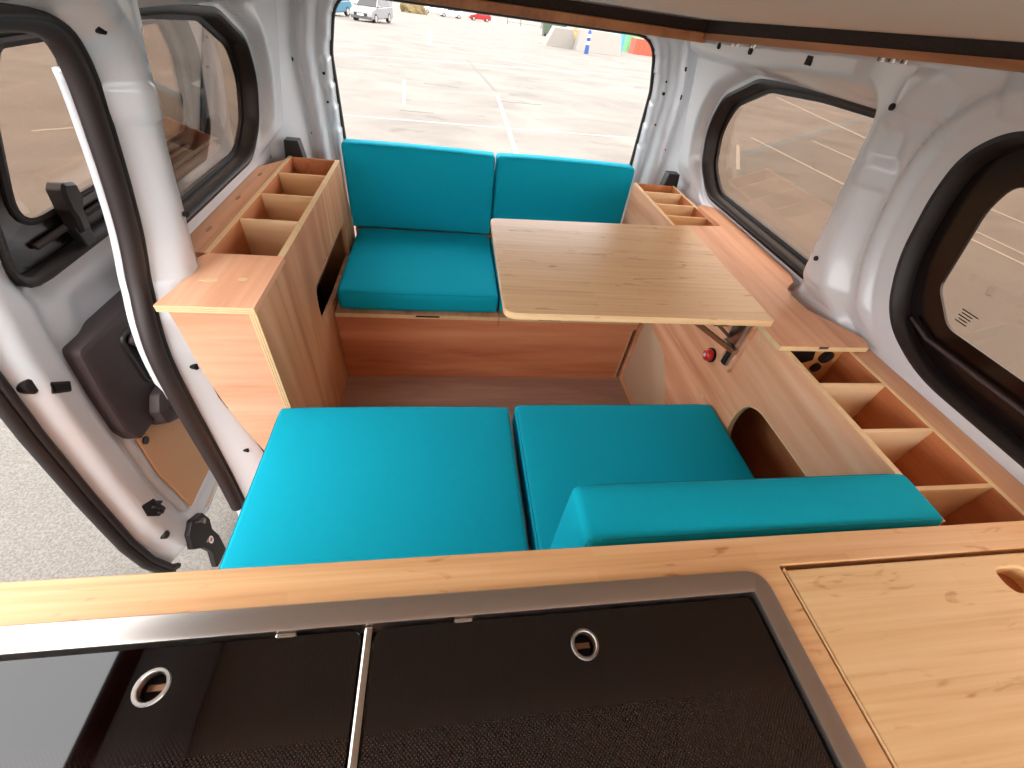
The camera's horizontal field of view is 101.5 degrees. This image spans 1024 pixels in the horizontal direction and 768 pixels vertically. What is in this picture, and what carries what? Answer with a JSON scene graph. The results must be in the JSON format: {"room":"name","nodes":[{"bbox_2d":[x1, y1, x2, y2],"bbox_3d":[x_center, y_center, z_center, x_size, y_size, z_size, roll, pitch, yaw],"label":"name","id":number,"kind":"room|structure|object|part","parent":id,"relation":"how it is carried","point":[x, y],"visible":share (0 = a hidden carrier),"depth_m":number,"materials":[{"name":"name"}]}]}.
{"room":"vehicle interior","nodes":[
{"label":"vehicle interior","id":0,"kind":"room"},
{"bbox_2d":[0,0,282,516],"bbox_3d":[-0.743,0.049,0.776,0.327,1.364,2.400,0,44,-9],"label":"wall","id":1,"kind":"structure","parent":0,"point":[111,31],"depth_m":0.84,"materials":[{"name":"white metal"}]},
{"bbox_2d":[52,66,167,398],"bbox_3d":[-0.775,-0.236,0.828,0.059,0.631,0.134,24,45,15],"label":"trim","id":2,"kind":"structure","parent":1,"relation":"attached to","point":[57,72],"depth_m":0.78,"materials":[{"name":"grey paint"}]},
{"bbox_2d":[0,19,233,572],"bbox_3d":[-1.022,-0.307,1.332,0.157,1.553,1.374,0,44,-9],"label":"sliding door","id":3,"kind":"structure","parent":1,"relation":"in","point":[78,393],"depth_m":0.99,"materials":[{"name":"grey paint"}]},
{"bbox_3d":[-1.000,-0.063,1.175,0.052,0.403,0.461,0,44,-9],"label":"trim panel","id":4,"kind":"part","parent":3,"relation":"part of","materials":[{"name":"grey plastic"}]},
{"bbox_3d":[-1.002,-0.520,1.094,0.014,0.014,0.700,0,44,-9],"label":"glass rail","id":5,"kind":"part","parent":3,"relation":"part of","materials":[{"name":"black rubber"}]},
{"bbox_3d":[-0.951,-0.085,1.093,0.034,0.133,0.066,0,44,-9],"label":"pull handle","id":6,"kind":"part","parent":3,"relation":"part of","materials":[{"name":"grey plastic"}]},
{"bbox_3d":[-1.046,0.162,1.386,0.028,0.430,0.424,0,44,-9],"label":"hardboard panel","id":7,"kind":"part","parent":3,"relation":"part of","materials":[{"name":"brown wood"}]},
{"bbox_3d":[-1.024,0.526,1.399,0.018,0.263,0.112,0,44,-9],"label":"roller arm","id":8,"kind":"part","parent":3,"relation":"part of","materials":[{"name":"black plastic"}]},
{"bbox_2d":[0,2,244,510],"bbox_3d":[-0.686,0.230,0.598,0.112,1.159,1.082,0,44,-9],"label":"trim","id":9,"kind":"structure","parent":1,"relation":"attached to","point":[74,67],"depth_m":0.78,"materials":[{"name":"black rubber"}]},
{"bbox_2d":[55,4,258,223],"bbox_3d":[-0.784,-0.689,1.036,0.128,0.416,0.774,0,44,-9],"label":"window","id":10,"kind":"structure","parent":1,"relation":"in","point":[195,197],"depth_m":1.20,"materials":[{"name":"black rubber"}]},
{"bbox_2d":[190,159,284,256],"bbox_3d":[-0.824,-0.531,1.249,0.112,0.067,0.704,0,44,-9],"label":"shelf","id":11,"kind":"object","parent":1,"relation":"attached to","point":[204,235],"visible":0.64,"depth_m":1.16,"materials":[{"name":"brown wood"}]},
{"bbox_2d":[267,0,697,237],"bbox_3d":[-0.089,-0.867,1.790,1.707,1.300,0.279,0,44,-9],"label":"frame","id":12,"kind":"structure","parent":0,"point":[311,128],"depth_m":1.59,"materials":[{"name":"grey paint"}]},
{"bbox_2d":[330,0,655,165],"bbox_3d":[-0.086,-0.928,1.910,1.287,1.169,0.020,0,44,-9],"label":"trim","id":13,"kind":"structure","parent":12,"relation":"attached to","point":[337,3],"depth_m":1.57,"materials":[{"name":"black rubber"}]},
{"bbox_2d":[405,0,704,42],"bbox_3d":[-0.020,-1.166,1.299,1.400,0.026,0.090,0,44,-9],"label":"trim","id":14,"kind":"structure","parent":12,"relation":"attached to","point":[477,5],"depth_m":1.30,"materials":[{"name":"brown wood"}]},
{"bbox_2d":[489,0,707,31],"bbox_3d":[-0.008,-1.187,1.283,1.320,0.028,0.075,0,44,-9],"label":"trim","id":15,"kind":"structure","parent":12,"relation":"attached to","point":[571,6],"depth_m":1.31,"materials":[{"name":"plastic"}]},
{"bbox_2d":[340,374,629,424],"bbox_3d":[0.113,0.388,1.382,1.462,0.030,2.600,0,44,-9],"label":"floor","id":16,"kind":"structure","parent":0,"point":[359,391],"depth_m":1.70,"materials":[{"name":"wood"}]},
{"bbox_2d":[153,156,354,451],"bbox_3d":[-0.711,-0.272,1.432,0.184,0.669,1.030,0,44,-9],"label":"storage cabinet","id":17,"kind":"object","parent":16,"relation":"on","point":[256,314],"visible":0.84,"depth_m":1.08,"materials":[{"name":"brown wood"}]},
{"bbox_3d":[-0.630,-0.226,0.921,0.184,0.015,0.221,0,44,-9],"label":"panel","id":18,"kind":"part","parent":17,"relation":"part of","materials":[{"name":"brown wood"}]},
{"bbox_3d":[-0.660,0.076,1.088,0.157,0.652,0.014,0,44,-9],"label":"panel","id":19,"kind":"part","parent":17,"relation":"part of","materials":[{"name":"beige wood"}]},
{"bbox_3d":[-0.771,-0.492,1.319,0.011,0.206,0.742,0,44,-9],"label":"rail","id":20,"kind":"part","parent":17,"relation":"part of","materials":[{"name":"brown wood"}]},
{"bbox_3d":[-0.628,-0.272,1.448,0.015,0.665,1.025,0,44,-9],"label":"panel","id":21,"kind":"part","parent":17,"relation":"part of","materials":[{"name":"brown wood"}]},
{"bbox_3d":[-0.600,-0.565,1.274,0.015,0.002,0.742,0,44,-9],"label":"rail","id":22,"kind":"part","parent":17,"relation":"part of","materials":[{"name":"brown wood"}]},
{"bbox_3d":[-0.764,-0.581,1.750,0.160,0.665,0.008,0,44,-9],"label":"panel","id":23,"kind":"part","parent":17,"relation":"part of","materials":[{"name":"brown wood"}]},
{"bbox_2d":[335,226,639,377],"bbox_3d":[-0.092,-0.473,1.779,1.142,0.620,0.644,0,44,-9],"label":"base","id":24,"kind":"object","parent":16,"relation":"on","point":[399,343],"visible":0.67,"depth_m":1.65,"materials":[{"name":"brown wood"}]},
{"bbox_3d":[-0.366,-0.430,1.706,0.580,0.016,0.538,0,44,-9],"label":"seat lid","id":25,"kind":"part","parent":24,"relation":"part of","materials":[{"name":"beige wood"}]},
{"bbox_2d":[337,228,497,311],"bbox_3d":[-0.356,-0.470,1.672,0.566,0.089,0.523,0,44,-9],"label":"seat cushion","id":26,"kind":"object","parent":24,"relation":"on","point":[385,269],"visible":1,"depth_m":1.56,"materials":[{"name":"teal fabric"}]},
{"bbox_2d":[341,139,494,233],"bbox_3d":[-0.379,-0.818,1.760,0.597,0.330,0.090,0,44,-9],"label":"cushion","id":27,"kind":"object","parent":24,"relation":"on","point":[397,185],"visible":0.96,"depth_m":1.71,"materials":[{"name":"teal fabric"}]},
{"bbox_3d":[-0.089,-0.129,1.679,1.120,0.262,0.015,0,44,-9],"label":"panel","id":28,"kind":"part","parent":24,"relation":"part of","materials":[{"name":"brown wood"}]},
{"bbox_2d":[490,237,503,312],"bbox_3d":[0.200,-0.469,1.761,0.551,0.089,0.523,0,44,-9],"label":"seat cushion","id":29,"kind":"object","parent":24,"relation":"on","point":[491,241],"visible":0.14,"depth_m":1.65,"materials":[{"name":"teal fabric"}]},
{"bbox_3d":[0.198,-0.428,1.795,0.558,0.016,0.538,0,44,-9],"label":"seat lid","id":30,"kind":"part","parent":24,"relation":"part of","materials":[{"name":"beige wood"}]},
{"bbox_2d":[491,153,634,223],"bbox_3d":[0.214,-0.816,1.854,0.595,0.331,0.090,0,44,-9],"label":"cushion","id":31,"kind":"object","parent":24,"relation":"on","point":[526,186],"visible":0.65,"depth_m":1.78,"materials":[{"name":"teal fabric"}]},
{"bbox_2d":[511,425,529,549],"bbox_3d":[0.005,0.397,1.101,1.142,0.320,0.482,0,44,-9],"label":"seat","id":32,"kind":"object","parent":16,"relation":"on","point":[511,425],"visible":0.02,"depth_m":1.01,"materials":[{"name":"teal fabric"}]},
{"bbox_2d":[219,406,528,568],"bbox_3d":[-0.264,0.249,0.915,0.566,0.086,0.491,0,44,-9],"label":"seat cushion","id":33,"kind":"object","parent":32,"relation":"on","point":[329,484],"visible":0.64,"depth_m":0.88,"materials":[{"name":"teal fabric"}]},
{"bbox_2d":[512,404,754,549],"bbox_3d":[0.312,0.249,1.008,0.573,0.086,0.495,0,44,-9],"label":"seat cushion","id":34,"kind":"object","parent":32,"relation":"on","point":[560,448],"visible":0.51,"depth_m":1.03,"materials":[{"name":"teal fabric"}]},
{"bbox_2d":[549,474,942,548],"bbox_3d":[0.360,0.275,0.716,0.577,0.289,0.094,0,44,-9],"label":"cushion","id":35,"kind":"object","parent":34,"relation":"on","point":[672,511],"visible":0.48,"depth_m":0.61,"materials":[{"name":"teal fabric"}]},
{"bbox_2d":[617,183,1023,525],"bbox_3d":[0.667,-0.063,1.432,0.298,0.673,1.495,0,44,-9],"label":"storage cabinet","id":36,"kind":"object","parent":16,"relation":"on","point":[786,413],"visible":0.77,"depth_m":0.94,"materials":[{"name":"brown wood"}]},
{"bbox_2d":[490,218,773,371],"bbox_3d":[0.263,-0.243,1.146,0.640,0.206,0.501,0,44,-9],"label":"table","id":37,"kind":"object","parent":36,"relation":"attached to","point":[547,270],"visible":1,"depth_m":1.02,"materials":[{"name":"brown wood"}]},
{"bbox_3d":[0.589,-0.105,1.089,0.013,0.157,0.049,0,44,-9],"label":"wall rail","id":38,"kind":"part","parent":37,"relation":"part of","materials":[{"name":"silver metal"}]},
{"bbox_3d":[0.575,-0.147,1.046,0.010,0.104,0.043,0,44,-9],"label":"hinge plate","id":39,"kind":"part","parent":37,"relation":"part of","materials":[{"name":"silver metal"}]},
{"bbox_3d":[0.552,-0.579,1.956,0.156,0.672,0.008,0,44,-9],"label":"panel","id":40,"kind":"part","parent":36,"relation":"part of","materials":[{"name":"brown wood"}]},
{"bbox_3d":[0.720,-0.379,1.423,0.009,0.192,1.080,0,44,-9],"label":"rail","id":41,"kind":"part","parent":36,"relation":"part of","materials":[{"name":"brown wood"}]},
{"bbox_2d":[672,205,868,351],"bbox_3d":[0.681,-0.371,1.256,0.263,0.014,0.842,0,44,-9],"label":"board","id":42,"kind":"object","parent":36,"relation":"on","point":[794,327],"visible":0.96,"depth_m":1.12,"materials":[{"name":"brown wood"}]},
{"bbox_2d":[810,363,820,371],"bbox_3d":[0.733,-0.040,1.010,0.023,0.023,0.007,0,44,-9],"label":"socket","id":43,"kind":"object","parent":36,"relation":"attached to","point":[814,367],"depth_m":1.01,"materials":[{"name":"black plastic"}]},
{"bbox_3d":[0.700,-0.044,1.014,0.155,0.115,0.012,0,44,-9],"label":"socket panel","id":44,"kind":"part","parent":36,"relation":"part of","materials":[{"name":"brown wood"}]},
{"bbox_2d":[818,351,834,362],"bbox_3d":[0.743,-0.064,0.989,0.033,0.033,0.007,0,44,-9],"label":"socket","id":45,"kind":"object","parent":36,"relation":"attached to","point":[823,356],"depth_m":0.98,"materials":[{"name":"black plastic"}]},
{"bbox_3d":[0.802,0.141,0.892,0.009,0.192,0.415,0,44,-9],"label":"rail","id":46,"kind":"part","parent":36,"relation":"part of","materials":[{"name":"beige wood"}]},
{"bbox_2d":[853,349,1023,520],"bbox_3d":[0.861,0.062,0.857,0.094,0.016,0.460,0,44,-9],"label":"shelf","id":47,"kind":"object","parent":36,"relation":"attached to","point":[965,458],"depth_m":0.80,"materials":[{"name":"beige wood"}]},
{"bbox_2d":[998,574,1023,592],"bbox_3d":[0.089,0.631,0.610,1.520,0.676,0.460,0,44,-9],"label":"base cabinet","id":48,"kind":"object","parent":16,"relation":"on","point":[1008,581],"visible":0.02,"depth_m":0.58,"materials":[{"name":"brown wood"}]},
{"bbox_2d":[0,521,1023,767],"bbox_3d":[0.126,0.387,0.364,1.605,0.028,0.492,0,44,-9],"label":"countertop","id":49,"kind":"structure","parent":48,"relation":"on","point":[84,598],"depth_m":0.48,"materials":[{"name":"brown wood"}]},
{"bbox_2d":[0,571,866,767],"bbox_3d":[-0.117,0.396,0.365,0.910,0.104,0.364,0,44,-9],"label":"sink","id":50,"kind":"object","parent":49,"relation":"in","point":[710,670],"visible":1,"depth_m":0.41,"materials":[{"name":"silver metal"}]},
{"bbox_2d":[142,675,165,701],"bbox_3d":[-0.335,0.290,0.396,0.025,0.002,0.025,0,44,-9],"label":"finger hole","id":51,"kind":"object","parent":50,"relation":"on","point":[152,686],"depth_m":0.39,"materials":[{"name":"black"}]},
{"bbox_3d":[-0.336,0.365,0.301,0.396,0.006,0.305,0,44,-9],"label":"glass lid","id":52,"kind":"part","parent":50,"relation":"part of","materials":[{"name":"black glass"}]},
{"bbox_2d":[575,635,592,655],"bbox_3d":[0.077,0.291,0.462,0.025,0.002,0.025,0,44,-9],"label":"finger hole","id":53,"kind":"object","parent":50,"relation":"on","point":[583,643],"depth_m":0.46,"materials":[{"name":"black"}]},
{"bbox_3d":[0.090,0.366,0.369,0.441,0.006,0.305,0,44,-9],"label":"glass lid","id":54,"kind":"part","parent":50,"relation":"part of","materials":[{"name":"black glass"}]},
{"bbox_2d":[782,553,1023,767],"bbox_3d":[0.602,0.377,0.448,0.482,0.024,0.382,0,44,-9],"label":"lid","id":55,"kind":"object","parent":49,"relation":"on","point":[930,653],"visible":0.95,"depth_m":0.48,"materials":[{"name":"brown wood"}]},
{"bbox_2d":[573,0,1023,42],"bbox_3d":[0.141,-0.328,0.299,1.610,0.122,2.750,0,44,-9],"label":"ceiling","id":56,"kind":"structure","parent":0,"point":[994,20],"depth_m":0.58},
{"bbox_2d":[678,40,1023,484],"bbox_3d":[0.867,-0.146,0.836,0.328,0.815,2.401,0,44,-9],"label":"wall","id":57,"kind":"structure","parent":0,"point":[929,115],"depth_m":0.90,"materials":[{"name":"white metal"}]},
{"bbox_2d":[702,79,875,278],"bbox_3d":[0.796,-0.684,1.287,0.128,0.416,0.774,0,44,-9],"label":"window","id":58,"kind":"structure","parent":57,"relation":"in","point":[790,256],"depth_m":1.37,"materials":[{"name":"black rubber"}]},
{"bbox_2d":[702,33,1023,72],"bbox_3d":[0.834,-0.314,0.456,0.132,0.131,2.500,0,44,-9],"label":"trim","id":59,"kind":"structure","parent":57,"relation":"attached to","point":[1012,65],"depth_m":0.80,"materials":[{"name":"brown wood"}]},
{"bbox_2d":[704,20,1023,59],"bbox_3d":[0.838,-0.337,0.469,0.139,0.117,2.550,0,44,-9],"label":"trim","id":60,"kind":"structure","parent":57,"relation":"attached to","point":[946,45],"depth_m":0.82,"materials":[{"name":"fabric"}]},
{"bbox_2d":[889,131,1023,467],"bbox_3d":[0.919,0.110,0.457,0.125,0.441,1.214,0,44,-9],"label":"window","id":61,"kind":"structure","parent":57,"relation":"in","point":[986,393],"depth_m":0.82,"materials":[{"name":"black rubber"}]},
{"bbox_3d":[0.929,0.209,0.564,0.011,0.026,1.006,0,44,-9],"label":"slide rail","id":62,"kind":"part","parent":61,"relation":"part of","materials":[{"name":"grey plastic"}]},
{"label":"outside","id":63,"kind":"structure","parent":0,"visible":0},
{"bbox_2d":[0,0,1023,581],"bbox_3d":[8.795,-118.995,138.321,580.000,17.856,480.000,0,44,-9],"label":"ground","id":64,"kind":"structure","parent":63,"point":[44,535],"depth_m":7.65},
{"bbox_2d":[31,127,73,131],"bbox_3d":[-5.575,-3.177,5.209,0.050,0.032,0.602,30,47,21],"label":"ground line","id":65,"kind":"structure","parent":64,"relation":"on","point":[68,127],"depth_m":5.13,"materials":[{"name":"paint"}]},
{"bbox_2d":[336,0,351,15],"bbox_3d":[-14.635,-30.498,33.475,2.060,1.470,4.026,14,44,5],"label":"car","id":66,"kind":"object","parent":64,"relation":"on","point":[344,6],"visible":0.21,"depth_m":34.14,"materials":[{"name":"blue paint"}]},
{"bbox_2d":[350,0,392,22],"bbox_3d":[-10.888,-29.084,32.486,2.060,1.470,4.026,13,43,4],"label":"car","id":67,"kind":"object","parent":64,"relation":"on","point":[374,10],"visible":1,"depth_m":31.74,"materials":[{"name":"silver metal"}]},
{"bbox_3d":[-10.750,-29.691,32.509,1.660,0.537,2.643,13,43,4],"label":"cabin glass","id":68,"kind":"part","parent":67,"relation":"part of","materials":[{"name":"black"}]},
{"bbox_2d":[402,80,405,104],"bbox_3d":[-2.604,-7.058,10.073,0.070,0.152,3.710,-3,45,-12],"label":"ground line","id":69,"kind":"structure","parent":64,"relation":"on","point":[403,83],"depth_m":9.76,"materials":[{"name":"paint"}]},
{"bbox_2d":[400,3,427,14],"bbox_3d":[-15.875,-60.998,67.524,4.386,2.187,3.286,0,44,-9],"label":"shrub","id":70,"kind":"object","parent":64,"relation":"on","point":[404,7],"visible":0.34,"depth_m":66.89,"materials":[{"name":"yellow plant"}]},
{"bbox_2d":[427,29,431,44],"bbox_3d":[-5.477,-23.363,28.020,0.220,0.673,17.704,-1,44,-10],"label":"ground line","id":71,"kind":"structure","parent":64,"relation":"on","point":[430,30],"depth_m":25.95,"materials":[{"name":"paint"}]},
{"bbox_2d":[425,6,441,12],"bbox_3d":[-15.293,-72.845,81.188,4.226,1.470,2.060,-11,47,-20],"label":"car","id":72,"kind":"object","parent":64,"relation":"on","point":[428,9],"visible":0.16,"depth_m":80.60,"materials":[{"name":"white metal"}]},
{"bbox_2d":[437,9,462,18],"bbox_3d":[-10.641,-64.149,72.121,4.226,1.470,2.060,-11,47,-20],"label":"car","id":73,"kind":"object","parent":64,"relation":"on","point":[443,12],"visible":0.79,"depth_m":71.65,"materials":[{"name":"white paint"}]},
{"bbox_2d":[468,13,490,21],"bbox_3d":[-5.865,-66.806,75.896,4.026,1.470,2.060,-6,45,-15],"label":"car","id":74,"kind":"object","parent":64,"relation":"on","point":[473,16],"visible":0.8,"depth_m":75.41,"materials":[{"name":"red paint"}]},
{"bbox_2d":[334,53,628,75],"bbox_3d":[-0.188,-13.195,17.395,14.360,0.245,0.120,-19,50,-26],"label":"ground line","id":75,"kind":"structure","parent":64,"relation":"on","point":[334,53],"depth_m":16.59,"materials":[{"name":"paint"}]},
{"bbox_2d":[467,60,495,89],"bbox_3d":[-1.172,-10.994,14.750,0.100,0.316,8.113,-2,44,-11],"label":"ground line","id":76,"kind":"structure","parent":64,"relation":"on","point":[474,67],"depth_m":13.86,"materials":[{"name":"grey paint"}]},
{"bbox_2d":[343,115,635,138],"bbox_3d":[-0.154,-4.947,8.086,7.035,0.042,0.060,-4,45,-13],"label":"ground line","id":77,"kind":"structure","parent":64,"relation":"on","point":[343,115],"depth_m":7.97,"materials":[{"name":"paint"}]},
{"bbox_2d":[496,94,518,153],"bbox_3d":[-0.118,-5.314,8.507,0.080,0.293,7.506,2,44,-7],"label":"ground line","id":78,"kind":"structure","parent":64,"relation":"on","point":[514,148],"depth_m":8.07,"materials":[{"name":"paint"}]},
{"bbox_2d":[502,101,540,104],"bbox_3d":[0.214,-7.116,10.596,1.104,0.021,0.100,-4,45,-13],"label":"ground line","id":79,"kind":"structure","parent":64,"relation":"on","point":[502,101],"depth_m":10.59,"materials":[{"name":"grey paint"}]},
{"bbox_2d":[542,23,566,35],"bbox_3d":[5.325,-45.014,52.507,3.300,2.246,1.800,0,44,-9],"label":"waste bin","id":80,"kind":"object","parent":64,"relation":"on","point":[546,27],"visible":0.21,"depth_m":52.06,"materials":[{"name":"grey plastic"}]},
{"bbox_2d":[542,26,574,48],"bbox_3d":[3.986,-28.818,34.783,2.600,1.300,1.400,0,44,-9],"label":"concrete slab","id":81,"kind":"object","parent":64,"relation":"on","point":[563,37],"visible":0.8,"depth_m":34.33,"materials":[{"name":"white concrete"}]},
{"bbox_2d":[573,28,578,40],"bbox_3d":[5.049,-30.237,36.665,3.749,1.469,2.141,0,44,-9],"label":"grass mound","id":82,"kind":"object","parent":64,"relation":"on","point":[576,31],"visible":0.02,"depth_m":36.12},
{"bbox_2d":[584,30,591,53],"bbox_3d":[5.632,-25.264,30.916,0.332,1.380,0.340,0,44,-9],"label":"bollard","id":83,"kind":"object","parent":64,"relation":"on","point":[586,51],"visible":0.98,"depth_m":30.86,"materials":[{"name":"blue plastic"}]},
{"bbox_2d":[572,28,620,55],"bbox_3d":[7.064,-27.899,34.191,3.900,1.400,1.400,0,44,-9],"label":"concrete block","id":84,"kind":"object","parent":64,"relation":"on","point":[601,42],"visible":0.77,"depth_m":33.81,"materials":[{"name":"white concrete"}]},
{"bbox_2d":[609,32,625,54],"bbox_3d":[9.050,-29.925,36.713,1.280,1.490,1.040,0,44,-9],"label":"container","id":85,"kind":"object","parent":64,"relation":"on","point":[623,36],"visible":0.05,"depth_m":36.26,"materials":[{"name":"teal metal"}]},
{"bbox_2d":[623,35,640,50],"bbox_3d":[15.641,-36.181,44.428,7.480,2.040,2.040,0,44,-9],"label":"container","id":86,"kind":"object","parent":64,"relation":"on","point":[628,37],"visible":0.03,"depth_m":43.57,"materials":[{"name":"green metal"}]},
{"bbox_2d":[628,37,651,56],"bbox_3d":[13.359,-32.828,40.878,3.480,1.240,1.640,0,44,-9],"label":"container","id":87,"kind":"object","parent":64,"relation":"on","point":[638,46],"visible":0.35,"depth_m":40.30,"materials":[{"name":"red metal"}]},
{"bbox_2d":[736,144,739,169],"bbox_3d":[4.589,-4.632,8.499,0.070,0.101,2.642,21,45,12],"label":"ground line","id":88,"kind":"structure","parent":64,"relation":"on","point":[737,146],"depth_m":8.37,"materials":[{"name":"paint"}]},
{"bbox_2d":[750,137,843,184],"bbox_3d":[5.985,-4.694,8.796,0.080,0.174,4.324,4,44,-5],"label":"ground line","id":89,"kind":"structure","parent":64,"relation":"on","point":[750,137],"depth_m":8.67,"materials":[{"name":"paint"}]},
{"bbox_2d":[776,97,865,138],"bbox_3d":[11.663,-10.287,16.032,0.120,0.443,12.176,13,44,5],"label":"ground line","id":90,"kind":"structure","parent":64,"relation":"on","point":[776,97],"depth_m":15.12,"materials":[{"name":"paint"}]},
{"bbox_2d":[811,140,855,159],"bbox_3d":[7.908,-5.423,9.931,0.090,0.130,3.140,7,43,-2],"label":"ground line","id":91,"kind":"structure","parent":64,"relation":"on","point":[811,140],"depth_m":10.27,"materials":[{"name":"paint"}]},
{"bbox_2d":[986,286,995,295],"bbox_3d":[5.115,-0.990,4.473,0.361,0.023,0.050,-27,54,-32],"label":"ground line","id":92,"kind":"structure","parent":64,"relation":"on","point":[991,289],"depth_m":4.46,"materials":[{"name":"grey"}]},
{"bbox_2d":[971,238,1023,264],"bbox_3d":[6.421,-1.721,5.509,0.060,0.096,2.209,4,44,-5],"label":"ground line","id":93,"kind":"structure","parent":64,"relation":"on","point":[971,238],"depth_m":5.52,"materials":[{"name":"paint"}]},
{"bbox_2d":[976,231,1023,254],"bbox_3d":[6.824,-1.820,5.686,0.050,0.085,1.916,5,43,-4],"label":"ground line","id":94,"kind":"structure","parent":64,"relation":"on","point":[976,231],"depth_m":5.84,"materials":[{"name":"paint"}]},
{"bbox_2d":[991,209,1023,223],"bbox_3d":[8.399,-2.850,7.105,0.070,0.096,2.236,7,43,-2],"label":"ground line","id":95,"kind":"structure","parent":64,"relation":"on","point":[991,209],"depth_m":7.07,"materials":[{"name":"paint"}]}
]}

